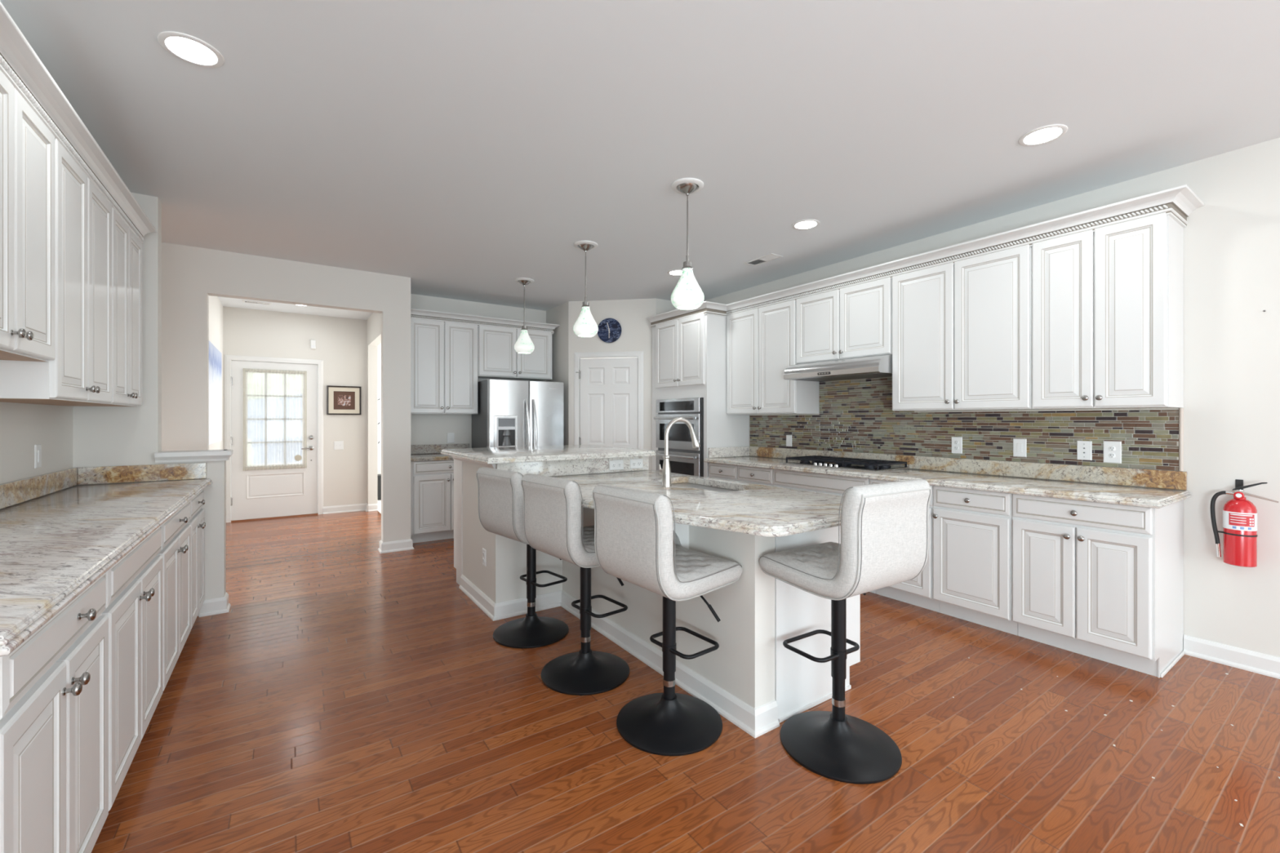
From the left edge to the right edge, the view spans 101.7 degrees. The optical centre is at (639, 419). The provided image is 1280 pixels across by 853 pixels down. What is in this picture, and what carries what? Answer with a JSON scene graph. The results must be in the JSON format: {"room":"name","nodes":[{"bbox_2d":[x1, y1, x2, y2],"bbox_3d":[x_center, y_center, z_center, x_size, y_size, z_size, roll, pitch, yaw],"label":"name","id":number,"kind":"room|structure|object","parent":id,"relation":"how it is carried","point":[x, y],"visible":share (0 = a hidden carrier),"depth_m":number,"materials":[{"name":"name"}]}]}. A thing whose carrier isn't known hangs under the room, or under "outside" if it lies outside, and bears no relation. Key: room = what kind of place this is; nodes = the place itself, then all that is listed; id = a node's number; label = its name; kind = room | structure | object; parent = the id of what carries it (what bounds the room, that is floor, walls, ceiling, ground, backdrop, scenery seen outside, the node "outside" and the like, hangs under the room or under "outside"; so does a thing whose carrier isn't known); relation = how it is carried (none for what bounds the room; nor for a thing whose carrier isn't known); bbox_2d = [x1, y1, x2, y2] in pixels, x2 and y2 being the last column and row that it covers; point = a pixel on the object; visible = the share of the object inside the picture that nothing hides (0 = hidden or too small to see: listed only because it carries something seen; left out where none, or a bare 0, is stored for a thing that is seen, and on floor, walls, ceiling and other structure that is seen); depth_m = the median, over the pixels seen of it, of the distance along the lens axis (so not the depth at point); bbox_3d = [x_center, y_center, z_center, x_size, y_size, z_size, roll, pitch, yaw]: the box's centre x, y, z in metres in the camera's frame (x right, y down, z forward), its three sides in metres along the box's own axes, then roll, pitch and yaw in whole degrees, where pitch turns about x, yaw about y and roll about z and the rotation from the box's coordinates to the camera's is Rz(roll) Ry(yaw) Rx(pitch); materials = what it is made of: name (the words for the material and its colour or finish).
{"room":"kitchen","nodes":[
{"label":"kitchen","id":0,"kind":"room"},
{"bbox_2d":[0,401,72,484],"bbox_3d":[0.193,-0.060,-2.275,0.120,2.740,13.020,0,0,-34],"label":"wall","id":1,"kind":"structure","parent":0,"point":[23,426],"depth_m":2.65,"materials":[{"name":"white paint"}]},
{"bbox_2d":[0,70,55,361],"bbox_3d":[-2.168,-0.665,1.625,0.357,0.890,0.735,0,0,-34],"label":"upper cabinet","id":2,"kind":"object","parent":1,"relation":"attached to","point":[27,146],"visible":1,"depth_m":1.78,"materials":[{"name":"white paint"}]},
{"bbox_2d":[34,444,41,468],"bbox_3d":[-3.107,0.190,2.694,0.010,0.120,0.074,0,0,-34],"label":"outlet","id":3,"kind":"object","parent":1,"relation":"attached to","point":[37,448],"visible":1,"depth_m":2.68,"materials":[{"name":"white plastic"}]},
{"bbox_2d":[0,466,78,509],"bbox_3d":[-2.541,0.343,1.875,0.023,0.105,3.078,0,0,-34],"label":"backsplash","id":4,"kind":"structure","parent":1,"relation":"attached to","point":[11,493],"depth_m":2.62,"materials":[{"name":"stone"}]},
{"bbox_2d":[0,137,111,404],"bbox_3d":[-2.598,-0.594,2.257,0.357,1.032,0.790,0,0,-34],"label":"upper cabinet","id":5,"kind":"object","parent":1,"relation":"attached to","point":[80,372],"visible":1,"depth_m":2.21,"materials":[{"name":"white paint"}]},
{"bbox_2d":[0,1,156,243],"bbox_3d":[-2.431,-1.129,2.317,0.080,0.109,2.248,0,0,-34],"label":"crown molding","id":6,"kind":"structure","parent":5,"relation":"attached to","point":[20,64],"depth_m":1.99,"materials":[{"name":"white paint"}]},
{"bbox_2d":[28,207,142,406],"bbox_3d":[-3.011,-0.594,2.865,0.357,1.032,0.676,0,0,-34],"label":"upper cabinet","id":7,"kind":"object","parent":1,"relation":"attached to","point":[126,248],"visible":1,"depth_m":2.90,"materials":[{"name":"white paint"}]},
{"bbox_2d":[72,192,226,616],"bbox_3d":[-4.413,-0.060,2.538,3.755,2.740,0.120,0,0,-34],"label":"wall","id":8,"kind":"structure","parent":0,"point":[103,436],"depth_m":3.33,"materials":[{"name":"white paint"}]},
{"bbox_2d":[77,462,206,484],"bbox_3d":[-3.143,0.343,3.314,0.598,0.105,0.023,0,0,-34],"label":"backsplash","id":9,"kind":"structure","parent":8,"relation":"attached to","point":[146,473],"depth_m":3.29,"materials":[{"name":"stone"}]},
{"bbox_2d":[154,448,233,462],"bbox_3d":[-2.986,0.246,3.508,0.385,0.068,0.200,0,0,-34],"label":"trim","id":10,"kind":"structure","parent":8,"relation":"attached to","point":[165,456],"depth_m":3.43,"materials":[{"name":"white paint"}]},
{"bbox_2d":[199,592,231,617],"bbox_3d":[-2.896,1.259,3.554,0.156,0.102,0.146,0,0,-34],"label":"baseboard","id":11,"kind":"structure","parent":8,"relation":"attached to","point":[220,605],"depth_m":3.50,"materials":[{"name":"white paint"}]},
{"bbox_2d":[208,295,222,449],"bbox_3d":[-4.627,-0.060,5.530,0.125,2.740,2.810,0,0,-34],"label":"wall","id":12,"kind":"structure","parent":0,"point":[215,307],"depth_m":6.06,"materials":[{"name":"white paint"}]},
{"bbox_2d":[208,340,221,444],"bbox_3d":[-4.543,-0.260,5.554,0.035,1.020,1.246,0,0,-34],"label":"window","id":13,"kind":"structure","parent":12,"relation":"attached to","point":[215,355],"depth_m":5.51,"materials":[{"name":"grey"}]},
{"bbox_2d":[161,242,410,542],"bbox_3d":[-4.473,-0.060,3.863,5.145,2.740,0.120,0,0,-34],"label":"wall","id":14,"kind":"structure","parent":0,"point":[189,274],"depth_m":4.59,"materials":[{"name":"white paint"}]},
{"bbox_2d":[377,538,413,553],"bbox_3d":[-2.453,1.259,5.240,0.307,0.102,0.176,0,0,-34],"label":"baseboard","id":15,"kind":"structure","parent":14,"relation":"attached to","point":[405,544],"depth_m":5.17,"materials":[{"name":"white paint"}]},
{"bbox_2d":[222,306,367,519],"bbox_3d":[-4.605,-0.060,7.147,1.730,2.740,0.160,0,0,-34],"label":"wall","id":16,"kind":"structure","parent":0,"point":[341,343],"depth_m":7.24,"materials":[{"name":"white paint"}]},
{"bbox_2d":[224,355,323,522],"bbox_3d":[-4.847,0.246,6.944,1.070,2.128,0.205,0,0,-34],"label":"door","id":17,"kind":"structure","parent":16,"relation":"attached to","point":[256,495],"depth_m":6.89,"materials":[{"name":"white paint"}]},
{"bbox_2d":[242,368,306,471],"bbox_3d":[-4.811,0.003,6.884,0.696,1.318,0.019,0,0,-34],"label":"sheer curtain","id":18,"kind":"object","parent":17,"relation":"hanging from","point":[298,457],"visible":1,"depth_m":6.87,"materials":[{"name":"white fabric"}]},
{"bbox_2d":[248,373,302,464],"bbox_3d":[-4.839,-0.003,6.921,0.620,1.225,0.020,0,0,-34],"label":"grille","id":19,"kind":"object","parent":17,"relation":"attached to","point":[265,374],"depth_m":6.88,"materials":[{"name":"grey"}]},
{"bbox_2d":[333,441,343,449],"bbox_3d":[-4.220,0.368,7.303,0.117,0.117,0.016,0,0,-34],"label":"switch plate","id":20,"kind":"object","parent":16,"relation":"attached to","point":[337,445],"visible":1,"depth_m":7.30,"materials":[{"name":"white plastic"}]},
{"bbox_2d":[326,385,360,414],"bbox_3d":[-4.161,-0.265,7.336,0.420,0.405,0.024,0,0,-34],"label":"framed picture","id":21,"kind":"object","parent":16,"relation":"attached to","point":[340,400],"visible":1,"depth_m":7.33,"materials":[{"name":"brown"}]},
{"bbox_2d":[337,395,351,405],"bbox_3d":[-4.162,-0.265,7.335,0.158,0.150,0.001,0,0,-34],"label":"print","id":22,"kind":"object","parent":21,"relation":"attached to","point":[343,400],"depth_m":7.34},
{"bbox_2d":[323,502,368,514],"bbox_3d":[-4.123,1.259,7.306,0.545,0.102,0.120,0,0,-34],"label":"baseboard","id":23,"kind":"structure","parent":16,"relation":"attached to","point":[357,507],"depth_m":7.34,"materials":[{"name":"white paint"}]},
{"bbox_2d":[367,312,381,504],"bbox_3d":[-3.137,-0.060,6.447,0.120,2.740,2.650,0,0,-34],"label":"wall","id":24,"kind":"structure","parent":0,"point":[374,322],"depth_m":7.44,"materials":[{"name":"white paint"}]},
{"bbox_2d":[377,343,381,474],"bbox_3d":[-2.445,-0.060,8.132,3.100,2.740,3.400,0,0,-34],"label":"wall","id":25,"kind":"structure","parent":0,"point":[379,347],"depth_m":8.75,"materials":[{"name":"white paint"}]},
{"bbox_2d":[377,385,381,406],"bbox_3d":[-4.288,-0.390,8.798,0.440,0.360,0.022,0,0,-34],"label":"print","id":26,"kind":"object","parent":25,"relation":"attached to","point":[379,387],"visible":0.17,"depth_m":8.73,"materials":[{"name":"white"}]},
{"bbox_2d":[377,409,381,430],"bbox_3d":[-4.288,0.010,8.798,0.440,0.340,0.022,0,0,-34],"label":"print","id":27,"kind":"object","parent":25,"relation":"attached to","point":[379,411],"visible":0.17,"depth_m":8.73,"materials":[{"name":"white"}]},
{"bbox_2d":[377,474,381,500],"bbox_3d":[-4.187,1.106,8.577,0.260,0.400,0.246,0,0,-34],"label":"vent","id":28,"kind":"object","parent":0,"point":[379,476],"visible":0.33,"depth_m":8.42,"materials":[{"name":"grey plastic"}]},
{"bbox_2d":[410,293,546,453],"bbox_3d":[-1.965,-0.060,6.452,1.915,2.740,0.120,0,0,-34],"label":"wall","id":29,"kind":"structure","parent":0,"point":[425,428],"depth_m":6.21,"materials":[{"name":"white paint"}]},
{"bbox_2d":[410,443,469,453],"bbox_3d":[-2.377,0.344,6.080,0.765,0.103,0.025,0,0,-34],"label":"backsplash","id":30,"kind":"structure","parent":29,"relation":"attached to","point":[432,448],"depth_m":6.05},
{"bbox_2d":[410,318,477,413],"bbox_3d":[-2.284,-0.586,5.930,0.793,1.048,0.379,0,0,-34],"label":"upper cabinet","id":31,"kind":"object","parent":29,"relation":"attached to","point":[444,356],"visible":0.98,"depth_m":5.80,"materials":[{"name":"white paint"}]},
{"bbox_2d":[410,308,559,334],"bbox_3d":[-1.856,-1.129,6.200,1.811,0.109,0.410,0,0,-34],"label":"crown molding","id":32,"kind":"structure","parent":31,"relation":"attached to","point":[417,313],"depth_m":6.01,"materials":[{"name":"white paint"}]},
{"bbox_2d":[447,432,454,443],"bbox_3d":[-2.244,0.220,6.183,0.082,0.120,0.008,0,0,-34],"label":"outlet","id":33,"kind":"object","parent":29,"relation":"attached to","point":[451,436],"visible":1,"depth_m":6.18,"materials":[{"name":"white plastic"}]},
{"bbox_2d":[477,324,551,381],"bbox_3d":[-1.569,-0.806,6.416,0.930,0.608,0.379,0,0,-34],"label":"upper cabinet","id":34,"kind":"object","parent":29,"relation":"attached to","point":[497,357],"visible":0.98,"depth_m":6.25,"materials":[{"name":"white paint"}]},
{"bbox_2d":[546,298,677,470],"bbox_3d":[-0.338,-0.060,6.487,1.924,2.740,0.541,0,0,12],"label":"wall","id":35,"kind":"structure","parent":0,"point":[636,335],"depth_m":6.26,"materials":[{"name":"white paint"}]},
{"bbox_2d":[573,351,643,448],"bbox_3d":[-0.380,0.251,6.239,0.849,2.118,0.108,0,0,9],"label":"door","id":36,"kind":"structure","parent":35,"relation":"in","point":[608,393],"depth_m":6.25,"materials":[{"name":"white paint"}]},
{"bbox_2d":[597,318,622,342],"bbox_3d":[-0.366,-1.062,6.229,0.296,0.296,0.035,0,0,9],"label":"clock","id":37,"kind":"object","parent":35,"relation":"attached to","point":[610,330],"visible":0.95,"depth_m":6.22,"materials":[{"name":"stone"}]},
{"bbox_2d":[0,0,1279,319],"bbox_3d":[-0.339,-1.470,0.676,8.400,0.080,18.700,0,0,-34],"label":"ceiling","id":38,"kind":"structure","parent":0,"point":[461,149],"depth_m":2.47,"materials":[{"name":"white paint"}]},
{"bbox_2d":[157,31,224,67],"bbox_3d":[-1.735,-1.427,2.018,0.197,0.007,0.197,0,0,-34],"label":"recessed light","id":39,"kind":"object","parent":38,"relation":"in","point":[190,49],"visible":1,"depth_m":2.01,"materials":[{"name":"white paint"}]},
{"bbox_2d":[165,36,216,63],"bbox_3d":[-1.735,-1.427,2.018,0.151,0.001,0.151,0,0,-34],"label":"diffuser","id":40,"kind":"object","parent":39,"relation":"attached to","point":[191,51],"depth_m":2.01,"materials":[{"name":"white"}]},
{"bbox_2d":[514,277,534,354],"bbox_3d":[-1.189,-1.056,5.359,0.205,0.749,0.205,0,0,-34],"label":"pendant lamp","id":41,"kind":"object","parent":38,"relation":"hanging from","point":[524,344],"visible":1,"depth_m":5.31,"materials":[{"name":"glass"}]},
{"bbox_2d":[573,240,598,337],"bbox_3d":[-0.444,-1.056,4.263,0.205,0.749,0.205,0,0,-34],"label":"pendant lamp","id":42,"kind":"object","parent":38,"relation":"hanging from","point":[585,326],"visible":1,"depth_m":4.21,"materials":[{"name":"glass"}]},
{"bbox_2d":[667,269,682,275],"bbox_3d":[0.365,-1.427,5.075,0.197,0.007,0.197,0,0,-34],"label":"recessed light","id":43,"kind":"object","parent":38,"relation":"in","point":[676,272],"visible":0.73,"depth_m":5.07,"materials":[{"name":"white paint"}]},
{"bbox_2d":[671,177,704,310],"bbox_3d":[0.290,-1.056,3.184,0.205,0.749,0.205,0,0,-34],"label":"pendant lamp","id":44,"kind":"object","parent":38,"relation":"hanging from","point":[687,295],"visible":1,"depth_m":3.13,"materials":[{"name":"glass"}]},
{"bbox_2d":[742,253,783,266],"bbox_3d":[1.098,-1.425,4.664,0.150,0.007,0.340,0,0,-34],"label":"ceiling vent","id":45,"kind":"object","parent":38,"relation":"in","point":[771,256],"visible":1,"depth_m":4.65,"materials":[{"name":"metal"}]},
{"bbox_2d":[791,219,819,230],"bbox_3d":[1.216,-1.427,3.823,0.197,0.007,0.197,0,0,-34],"label":"recessed light","id":46,"kind":"object","parent":38,"relation":"in","point":[802,224],"visible":1,"depth_m":3.82,"materials":[{"name":"white paint"}]},
{"bbox_2d":[795,221,816,228],"bbox_3d":[1.216,-1.427,3.823,0.151,0.001,0.151,0,0,-34],"label":"diffuser","id":47,"kind":"object","parent":46,"relation":"attached to","point":[798,224],"depth_m":3.82,"materials":[{"name":"white"}]},
{"bbox_2d":[1018,124,1067,146],"bbox_3d":[2.026,-1.427,2.623,0.197,0.007,0.197,0,0,-34],"label":"recessed light","id":48,"kind":"object","parent":38,"relation":"in","point":[1046,134],"visible":1,"depth_m":2.62,"materials":[{"name":"white paint"}]},
{"bbox_2d":[1024,128,1061,143],"bbox_3d":[2.026,-1.427,2.623,0.151,0.001,0.151,0,0,-34],"label":"diffuser","id":49,"kind":"object","parent":48,"relation":"attached to","point":[1041,135],"depth_m":2.62,"materials":[{"name":"white"}]},
{"bbox_2d":[91,499,1279,852],"bbox_3d":[-0.311,1.333,0.635,8.400,0.054,18.600,0,0,-34],"label":"floor","id":50,"kind":"structure","parent":0,"point":[348,696],"depth_m":2.09,"materials":[{"name":"brown wood"}]},
{"bbox_2d":[0,573,108,852],"bbox_3d":[-1.645,0.873,1.114,0.647,0.874,0.733,0,0,-34],"label":"base cabinet","id":51,"kind":"object","parent":50,"relation":"on","point":[54,686],"visible":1,"depth_m":1.23,"materials":[{"name":"white paint"}]},
{"bbox_2d":[100,525,163,811],"bbox_3d":[-2.089,0.873,1.767,0.647,0.874,0.841,0,0,-34],"label":"base cabinet","id":52,"kind":"object","parent":50,"relation":"on","point":[134,604],"visible":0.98,"depth_m":1.83,"materials":[{"name":"white paint"}]},
{"bbox_2d":[157,501,191,690],"bbox_3d":[-2.554,0.873,2.450,0.647,0.874,0.808,0,0,-34],"label":"base cabinet","id":53,"kind":"object","parent":50,"relation":"on","point":[175,549],"visible":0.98,"depth_m":2.56,"materials":[{"name":"white paint"}]},
{"bbox_2d":[0,478,213,657],"bbox_3d":[-2.280,0.416,2.052,0.653,0.040,3.077,0,0,-34],"label":"countertop","id":54,"kind":"structure","parent":53,"relation":"on","point":[54,546],"depth_m":1.75,"materials":[{"name":"stone"}]},
{"bbox_2d":[186,488,205,629],"bbox_3d":[-2.964,0.873,3.054,0.647,0.874,0.648,0,0,-34],"label":"base cabinet","id":55,"kind":"object","parent":50,"relation":"on","point":[197,518],"visible":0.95,"depth_m":3.17,"materials":[{"name":"white paint"}]},
{"bbox_2d":[410,459,453,542],"bbox_3d":[-2.225,0.873,5.832,0.780,0.874,0.609,0,0,-34],"label":"base cabinet","id":56,"kind":"object","parent":50,"relation":"on","point":[432,482],"visible":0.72,"depth_m":5.53,"materials":[{"name":"white paint"}]},
{"bbox_2d":[410,453,453,461],"bbox_3d":[-2.222,0.416,5.830,0.784,0.040,0.611,0,0,-34],"label":"countertop","id":57,"kind":"structure","parent":56,"relation":"on","point":[433,456],"depth_m":5.54,"materials":[{"name":"stone"}]},
{"bbox_2d":[471,378,564,448],"bbox_3d":[-1.452,0.427,6.256,0.912,1.745,0.740,0,0,-34],"label":"refrigerator","id":58,"kind":"object","parent":50,"relation":"on","point":[511,413],"visible":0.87,"depth_m":5.99,"materials":[{"name":"silver metal"}]},
{"bbox_2d":[475,466,582,648],"bbox_3d":[-0.671,0.802,3.186,0.486,1.016,0.479,0,0,-43],"label":"bar stool","id":59,"kind":"object","parent":50,"relation":"on","point":[500,495],"visible":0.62,"depth_m":3.08,"materials":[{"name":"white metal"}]},
{"bbox_2d":[520,473,629,695],"bbox_3d":[-0.286,0.796,2.680,0.486,1.028,0.479,0,0,-40],"label":"bar stool","id":60,"kind":"object","parent":50,"relation":"on","point":[552,506],"visible":0.85,"depth_m":2.58,"materials":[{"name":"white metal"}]},
{"bbox_2d":[452,456,860,737],"bbox_3d":[-0.217,0.796,3.407,1.252,1.027,2.871,0,0,-34],"label":"kitchen island","id":61,"kind":"object","parent":50,"relation":"on","point":[755,682],"visible":0.54,"depth_m":2.44,"materials":[{"name":"white paint"}]},
{"bbox_2d":[440,444,657,464],"bbox_3d":[-0.728,0.262,4.139,1.360,0.040,1.195,0,0,-34],"label":"island countertop","id":62,"kind":"structure","parent":61,"relation":"on","point":[489,455],"depth_m":3.85,"materials":[{"name":"stone"}]},
{"bbox_2d":[496,456,648,476],"bbox_3d":[-0.438,0.339,3.752,1.210,0.112,0.020,0,0,-34],"label":"backsplash","id":63,"kind":"structure","parent":61,"relation":"attached to","point":[559,468],"depth_m":3.70,"materials":[{"name":"stone"}]},
{"bbox_2d":[608,459,623,470],"bbox_3d":[-0.175,0.343,3.913,0.125,0.075,0.009,0,0,-34],"label":"outlet","id":64,"kind":"object","parent":63,"relation":"attached to","point":[617,464],"visible":1,"depth_m":3.91,"materials":[{"name":"white plastic"}]},
{"bbox_2d":[630,458,643,469],"bbox_3d":[-0.026,0.342,4.015,0.120,0.075,0.009,0,0,-34],"label":"outlet","id":65,"kind":"object","parent":63,"relation":"attached to","point":[634,463],"visible":1,"depth_m":4.01,"materials":[{"name":"white plastic"}]},
{"bbox_2d":[551,470,844,537],"bbox_3d":[0.149,0.416,2.902,1.271,0.040,2.043,0,0,-34],"label":"island countertop","id":66,"kind":"structure","parent":61,"relation":"on","point":[755,509],"depth_m":2.46,"materials":[{"name":"stone"}]},
{"bbox_2d":[658,417,700,486],"bbox_3d":[0.240,0.192,3.167,0.284,0.408,0.095,0,0,-34],"label":"faucet","id":67,"kind":"object","parent":66,"relation":"on","point":[665,472],"visible":1,"depth_m":3.08,"materials":[{"name":"silver metal"}]},
{"bbox_2d":[671,482,737,492],"bbox_3d":[0.384,0.545,3.211,0.380,0.216,0.766,0,0,-34],"label":"sink","id":68,"kind":"object","parent":66,"relation":"in","point":[685,484],"visible":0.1,"depth_m":3.33,"materials":[{"name":"silver metal"}]},
{"bbox_2d":[591,484,742,755],"bbox_3d":[0.121,0.796,2.235,0.486,1.028,0.479,0,0,-38],"label":"bar stool","id":69,"kind":"object","parent":50,"relation":"on","point":[633,529],"visible":1,"depth_m":2.14,"materials":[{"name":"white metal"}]},
{"bbox_2d":[652,313,749,477],"bbox_3d":[0.642,0.100,5.882,0.659,2.420,0.967,0,0,-34],"label":"tall cabinet","id":70,"kind":"object","parent":50,"relation":"on","point":[689,353],"visible":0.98,"depth_m":5.50,"materials":[{"name":"white paint"}]},
{"bbox_2d":[653,397,703,476],"bbox_3d":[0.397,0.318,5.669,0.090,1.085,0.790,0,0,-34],"label":"double oven","id":71,"kind":"object","parent":70,"relation":"in","point":[684,459],"visible":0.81,"depth_m":5.60,"materials":[{"name":"silver metal"}]},
{"bbox_2d":[708,462,773,486],"bbox_3d":[1.167,0.873,5.128,0.639,0.874,0.860,0,0,-34],"label":"base cabinet","id":72,"kind":"object","parent":50,"relation":"on","point":[759,476],"visible":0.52,"depth_m":4.92,"materials":[{"name":"white paint"}]},
{"bbox_2d":[773,469,876,593],"bbox_3d":[1.667,0.873,4.393,0.639,0.874,0.914,0,0,-34],"label":"base cabinet","id":73,"kind":"object","parent":50,"relation":"on","point":[834,485],"visible":0.05,"depth_m":4.23,"materials":[{"name":"white paint"}]},
{"bbox_2d":[703,456,1191,508],"bbox_3d":[1.858,0.416,4.098,0.651,0.040,3.344,0,0,-34],"label":"countertop","id":74,"kind":"structure","parent":73,"relation":"on","point":[1140,496],"depth_m":3.25,"materials":[{"name":"stone"}]},
{"bbox_2d":[779,455,910,471],"bbox_3d":[1.706,0.368,4.419,0.500,0.055,0.910,0,0,-34],"label":"gas cooktop","id":75,"kind":"object","parent":74,"relation":"in","point":[840,463],"visible":1,"depth_m":4.29,"materials":[{"name":"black metal"}]},
{"bbox_2d":[779,462,910,471],"bbox_3d":[1.706,0.390,4.419,0.500,0.012,0.910,0,0,-34],"label":"steel tray","id":76,"kind":"object","parent":75,"relation":"on","point":[822,464],"depth_m":4.20,"materials":[{"name":"grey"}]},
{"bbox_2d":[759,479,932,784],"bbox_3d":[0.816,0.771,2.090,0.479,1.078,0.486,0,0,-32],"label":"bar stool","id":77,"kind":"object","parent":50,"relation":"on","point":[885,526],"visible":1,"depth_m":1.96,"materials":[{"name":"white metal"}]},
{"bbox_2d":[869,479,939,612],"bbox_3d":[2.053,0.873,3.825,0.639,0.874,0.455,0,0,-34],"label":"base cabinet","id":78,"kind":"object","parent":50,"relation":"on","point":[918,591],"visible":0.06,"depth_m":3.57,"materials":[{"name":"white paint"}]},
{"bbox_2d":[932,485,1017,635],"bbox_3d":[2.310,0.873,3.447,0.639,0.874,0.456,0,0,-34],"label":"base cabinet","id":79,"kind":"object","parent":50,"relation":"on","point":[972,529],"visible":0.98,"depth_m":3.27,"materials":[{"name":"white paint"}]},
{"bbox_2d":[1012,493,1184,677],"bbox_3d":[2.616,0.873,2.997,0.639,0.874,0.628,0,0,-34],"label":"base cabinet","id":80,"kind":"object","parent":50,"relation":"on","point":[1101,581],"visible":1,"depth_m":2.79,"materials":[{"name":"white paint"}]},
{"bbox_2d":[703,137,1279,657],"bbox_3d":[4.482,-0.060,0.931,0.120,2.740,13.500,0,0,-34],"label":"wall","id":81,"kind":"structure","parent":0,"point":[1232,242],"depth_m":2.79,"materials":[{"name":"white paint"}]},
{"bbox_2d":[707,446,749,457],"bbox_3d":[0.938,0.344,5.478,0.572,0.103,0.022,0,0,-34],"label":"backsplash","id":82,"kind":"structure","parent":81,"relation":"attached to","point":[714,452],"depth_m":5.46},
{"bbox_2d":[726,299,819,414],"bbox_3d":[1.285,-0.581,5.186,0.379,1.058,0.898,0,0,-34],"label":"upper cabinet","id":83,"kind":"object","parent":81,"relation":"attached to","point":[761,342],"visible":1,"depth_m":5.04,"materials":[{"name":"white paint"}]},
{"bbox_2d":[795,277,892,364],"bbox_3d":[1.792,-0.805,4.440,0.379,0.610,0.901,0,0,-34],"label":"upper cabinet","id":84,"kind":"object","parent":81,"relation":"attached to","point":[853,322],"visible":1,"depth_m":4.31,"materials":[{"name":"white paint"}]},
{"bbox_2d":[783,354,892,381],"bbox_3d":[1.729,-0.423,4.397,0.496,0.146,0.897,0,0,-34],"label":"range hood","id":85,"kind":"object","parent":84,"relation":"attached to","point":[881,366],"visible":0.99,"depth_m":4.20,"materials":[{"name":"silver metal"}]},
{"bbox_2d":[750,376,1178,471],"bbox_3d":[2.115,-0.100,4.293,0.010,0.781,3.278,0,0,-34],"label":"tile backsplash","id":86,"kind":"structure","parent":81,"relation":"attached to","point":[855,415],"depth_m":3.84,"materials":[{"name":"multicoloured tile"}]},
{"bbox_2d":[951,436,962,453],"bbox_3d":[2.370,0.194,3.900,0.009,0.124,0.075,0,0,-34],"label":"outlet","id":87,"kind":"object","parent":86,"relation":"attached to","point":[957,442],"visible":1,"depth_m":3.90,"materials":[{"name":"white plastic"}]},
{"bbox_2d":[1013,438,1026,457],"bbox_3d":[2.597,0.195,3.566,0.010,0.124,0.078,0,0,-34],"label":"switch plate","id":88,"kind":"object","parent":86,"relation":"attached to","point":[1020,446],"visible":1,"depth_m":3.56,"materials":[{"name":"white plastic"}]},
{"bbox_2d":[1076,440,1092,460],"bbox_3d":[2.793,0.196,3.277,0.011,0.120,0.074,0,0,-34],"label":"jack plate","id":89,"kind":"object","parent":86,"relation":"attached to","point":[1084,448],"visible":1,"depth_m":3.27,"materials":[{"name":"white plastic"}]},
{"bbox_2d":[1103,440,1121,463],"bbox_3d":[2.869,0.199,3.167,0.009,0.132,0.084,0,0,-34],"label":"outlet","id":90,"kind":"object","parent":86,"relation":"attached to","point":[1112,450],"visible":1,"depth_m":3.16,"materials":[{"name":"white plastic"}]},
{"bbox_2d":[749,446,1186,490],"bbox_3d":[2.115,0.344,4.282,0.024,0.103,3.324,0,0,-34],"label":"backsplash","id":91,"kind":"structure","parent":81,"relation":"attached to","point":[1166,479],"depth_m":3.54,"materials":[{"name":"stone"}]},
{"bbox_2d":[892,244,1049,411],"bbox_3d":[2.299,-0.588,3.694,0.379,1.045,0.899,0,0,-34],"label":"upper cabinet","id":92,"kind":"object","parent":81,"relation":"attached to","point":[962,331],"visible":0.99,"depth_m":3.55,"materials":[{"name":"white paint"}]},
{"bbox_2d":[1031,212,1183,409],"bbox_3d":[2.724,-0.588,3.070,0.379,1.045,0.607,0,0,-34],"label":"upper cabinet","id":93,"kind":"object","parent":81,"relation":"attached to","point":[1108,301],"visible":1,"depth_m":2.92,"materials":[{"name":"white paint"}]},
{"bbox_2d":[646,184,1204,328],"bbox_3d":[1.552,-1.129,4.442,0.417,0.109,4.404,0,0,-39],"label":"crown molding","id":94,"kind":"structure","parent":93,"relation":"attached to","point":[1179,202],"depth_m":3.41,"materials":[{"name":"white paint"}]},
{"bbox_2d":[1178,408,1183,471],"bbox_3d":[3.040,0.114,2.928,0.018,0.355,0.018,0,0,-34],"label":"trim","id":95,"kind":"structure","parent":81,"relation":"attached to","point":[1180,410],"depth_m":2.92,"materials":[{"name":"beige"}]},
{"bbox_2d":[1182,635,1279,679],"bbox_3d":[5.630,1.259,-0.887,0.026,0.102,9.202,0,0,-34],"label":"baseboard","id":96,"kind":"structure","parent":81,"relation":"attached to","point":[1262,664],"depth_m":2.76,"materials":[{"name":"white paint"}]},
{"bbox_2d":[1209,479,1279,567],"bbox_3d":[3.114,0.536,2.690,0.133,0.436,0.201,0,0,-6],"label":"fire extinguisher","id":97,"kind":"object","parent":81,"relation":"attached to","point":[1239,532],"visible":1,"depth_m":2.68,"materials":[{"name":"red paint"}]},
{"label":"outside","id":98,"kind":"structure","parent":0,"visible":0},
{"bbox_2d":[254,462,302,465],"bbox_3d":[-10.851,1.400,15.961,28.000,0.060,21.400,0,0,-34],"label":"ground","id":99,"kind":"structure","parent":98,"point":[291,462],"depth_m":16.26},
{"bbox_2d":[248,393,302,463],"bbox_3d":[-10.880,-0.930,19.206,8.400,4.600,4.800,0,0,-34],"label":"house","id":100,"kind":"structure","parent":99,"relation":"on","point":[259,406],"depth_m":16.41,"materials":[{"name":"white"}]},
{"bbox_2d":[248,373,302,399],"bbox_3d":[-10.566,-0.827,14.107,4.697,4.393,2.242,0,0,-34],"label":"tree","id":101,"kind":"object","parent":99,"relation":"on","point":[256,375],"visible":0.06,"depth_m":13.86,"materials":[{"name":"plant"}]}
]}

